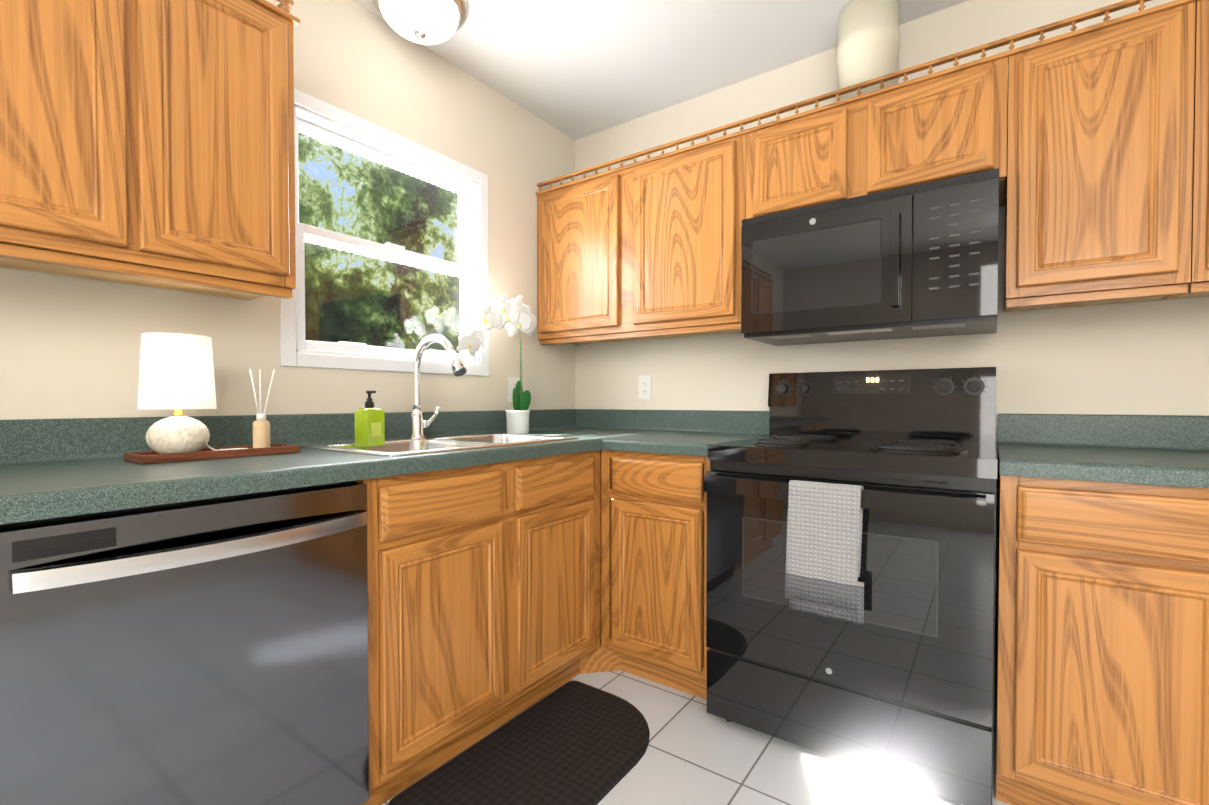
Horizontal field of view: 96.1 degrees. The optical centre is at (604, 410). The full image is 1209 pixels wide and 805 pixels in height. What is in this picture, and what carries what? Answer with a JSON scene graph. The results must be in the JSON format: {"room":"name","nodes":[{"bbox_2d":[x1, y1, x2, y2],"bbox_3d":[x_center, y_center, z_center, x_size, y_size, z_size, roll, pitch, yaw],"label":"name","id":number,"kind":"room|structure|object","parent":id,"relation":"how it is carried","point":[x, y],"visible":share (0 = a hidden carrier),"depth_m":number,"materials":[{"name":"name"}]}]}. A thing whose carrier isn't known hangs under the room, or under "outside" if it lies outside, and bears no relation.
{"room":"kitchen","nodes":[
{"label":"kitchen","id":0,"kind":"room"},
{"bbox_2d":[0,0,574,419],"bbox_3d":[-1.482,-0.192,1.186,0.120,2.460,4.400,1,1,35],"label":"wall","id":1,"kind":"structure","parent":0,"point":[70,347],"depth_m":1.87,"materials":[{"name":"beige paint"}]},
{"bbox_2d":[0,0,299,299],"bbox_3d":[-1.173,-0.702,1.224,0.322,0.754,0.780,1,1,35],"label":"upper cabinet","id":2,"kind":"object","parent":1,"relation":"attached to","point":[147,143],"depth_m":1.21,"materials":[{"name":"brown wood"}]},
{"bbox_2d":[280,88,488,375],"bbox_3d":[-0.818,-0.593,2.099,0.125,0.890,0.870,1,1,35],"label":"window","id":3,"kind":"structure","parent":1,"relation":"in","point":[318,119],"depth_m":2.04,"materials":[{"name":"white plastic"}]},
{"bbox_2d":[508,377,519,401],"bbox_3d":[-0.425,-0.097,2.561,0.008,0.116,0.072,1,1,35],"label":"electrical outlet","id":4,"kind":"object","parent":1,"relation":"attached to","point":[512,381],"visible":0.58,"depth_m":2.54,"materials":[{"name":"white plastic"}]},
{"bbox_2d":[448,431,575,502],"bbox_3d":[-0.390,0.192,2.019,0.380,0.178,0.356,1,1,35],"label":"sink","id":5,"kind":"object","parent":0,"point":[534,462],"depth_m":1.82,"materials":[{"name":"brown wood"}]},
{"bbox_2d":[0,409,1208,524],"bbox_3d":[0.275,0.100,0.797,3.194,0.142,2.998,1,1,35],"label":"countertop","id":6,"kind":"structure","parent":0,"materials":[{"name":"green laminate"}]},
{"bbox_2d":[137,332,247,453],"bbox_3d":[-1.031,-0.035,1.374,0.154,0.298,0.231,1,1,35],"label":"table lamp","id":7,"kind":"object","parent":6,"relation":"on","point":[176,372],"visible":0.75,"depth_m":1.29,"materials":[{"name":"stone"}]},
{"bbox_2d":[124,443,299,463],"bbox_3d":[-1.004,0.110,1.415,0.130,0.020,0.350,1,1,35],"label":"wood tray","id":8,"kind":"object","parent":6,"relation":"on","point":[146,457],"visible":1,"depth_m":1.35,"materials":[{"name":"brown wood"}]},
{"bbox_2d":[249,369,274,447],"bbox_3d":[-0.939,-0.001,1.495,0.041,0.225,0.056,1,1,35],"label":"reed diffuser","id":9,"kind":"object","parent":8,"relation":"on","point":[261,430],"visible":0.9,"depth_m":1.48,"materials":[{"name":"beige"}]},
{"bbox_2d":[354,391,384,446],"bbox_3d":[-0.759,0.025,1.757,0.073,0.178,0.072,1,1,35],"label":"soap dispenser","id":10,"kind":"object","parent":6,"relation":"on","point":[369,423],"visible":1,"depth_m":1.73,"materials":[{"name":"green plastic"}]},
{"bbox_2d":[457,294,536,433],"bbox_3d":[-0.458,-0.193,2.263,0.155,0.597,0.458,1,1,35],"label":"orchid","id":11,"kind":"object","parent":6,"relation":"on","point":[513,316],"visible":1,"depth_m":2.30,"materials":[{"name":"white plant"}]},
{"bbox_2d":[352,0,968,139],"bbox_3d":[-0.130,-1.435,0.202,3.440,0.060,4.640,1,1,35],"label":"ceiling","id":12,"kind":"structure","parent":0,"point":[575,69],"depth_m":2.15,"materials":[{"name":"white paint"}]},
{"bbox_2d":[372,0,467,44],"bbox_3d":[-0.645,-1.363,1.902,0.330,0.140,0.330,1,1,35],"label":"ceiling light","id":13,"kind":"object","parent":12,"relation":"attached to","point":[428,22],"visible":1,"depth_m":1.87,"materials":[{"name":"white glass"}]},
{"bbox_2d":[837,0,899,101],"bbox_3d":[0.947,-1.240,1.955,0.204,0.388,0.204,1,1,35],"label":"vent duct","id":14,"kind":"object","parent":12,"relation":"attached to","point":[868,47],"visible":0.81,"depth_m":1.87,"materials":[{"name":"beige paint"}]},
{"bbox_2d":[382,670,1009,804],"bbox_3d":[-0.130,1.084,0.244,3.440,0.060,4.640,1,1,35],"label":"floor","id":15,"kind":"structure","parent":0,"point":[696,753],"depth_m":1.57,"materials":[{"name":"white tile"}]},
{"bbox_2d":[0,481,368,804],"bbox_3d":[-0.959,0.604,1.213,0.676,0.864,0.590,1,1,35],"label":"dishwasher","id":16,"kind":"object","parent":15,"relation":"on","point":[212,651],"visible":1,"depth_m":1.00,"materials":[{"name":"black"}]},
{"bbox_2d":[312,435,499,526],"bbox_3d":[-0.613,0.197,1.706,0.380,0.178,0.356,1,1,35],"label":"sink","id":17,"kind":"object","parent":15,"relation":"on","point":[408,478],"depth_m":1.46,"materials":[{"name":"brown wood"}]},
{"bbox_2d":[389,680,649,804],"bbox_3d":[-0.165,1.023,1.609,0.452,0.014,0.785,1,1,35],"label":"floor mat","id":18,"kind":"object","parent":15,"relation":"on","point":[573,742],"visible":1,"depth_m":1.59,"materials":[{"name":"brown rubber"}]},
{"bbox_2d":[480,431,679,675],"bbox_3d":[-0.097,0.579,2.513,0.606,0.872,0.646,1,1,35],"label":"base cabinet","id":19,"kind":"object","parent":15,"relation":"on","point":[514,575],"depth_m":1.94,"materials":[{"name":"brown wood"}]},
{"bbox_2d":[704,367,997,804],"bbox_3d":[0.811,0.442,1.782,0.764,1.172,0.715,1,1,35],"label":"range","id":20,"kind":"object","parent":15,"relation":"on","point":[898,685],"visible":1,"depth_m":1.53,"materials":[{"name":"black metal"}]},
{"bbox_2d":[785,480,863,624],"bbox_3d":[0.607,0.382,1.499,0.204,0.365,0.043,1,1,35],"label":"hanging towel","id":21,"kind":"object","parent":20,"relation":"hanging from","point":[824,542],"visible":0.98,"depth_m":1.48,"materials":[{"name":"white fabric"}]},
{"bbox_2d":[575,0,1208,705],"bbox_3d":[1.181,-0.207,2.064,3.440,2.460,0.120,1,1,35],"label":"wall","id":22,"kind":"structure","parent":0,"point":[1139,358],"depth_m":1.94,"materials":[{"name":"beige paint"}]},
{"bbox_2d":[639,375,651,398],"bbox_3d":[0.200,-0.113,2.684,0.072,0.116,0.008,1,1,35],"label":"electrical outlet","id":23,"kind":"object","parent":22,"relation":"attached to","point":[645,387],"visible":1,"depth_m":2.68,"materials":[{"name":"white plastic"}]},
{"bbox_2d":[536,0,1208,344],"bbox_3d":[1.046,-0.706,1.866,3.193,0.789,0.338,1,1,35],"label":"upper cabinet","id":24,"kind":"object","parent":22,"relation":"attached to","point":[1091,143],"visible":1,"depth_m":1.65,"materials":[{"name":"brown wood"}]},
{"bbox_2d":[741,168,998,345],"bbox_3d":[0.913,-0.478,1.909,0.758,0.428,0.428,1,1,35],"label":"over-the-range microwave","id":25,"kind":"object","parent":24,"relation":"attached to","point":[917,261],"visible":1,"depth_m":1.73,"materials":[{"name":"black metal"}]},
{"label":"outside","id":26,"kind":"structure","parent":0,"visible":0},
{"bbox_2d":[298,131,459,353],"bbox_3d":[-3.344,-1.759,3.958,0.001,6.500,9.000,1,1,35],"label":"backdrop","id":27,"kind":"structure","parent":26,"point":[406,236],"depth_m":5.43,"materials":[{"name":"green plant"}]}
]}

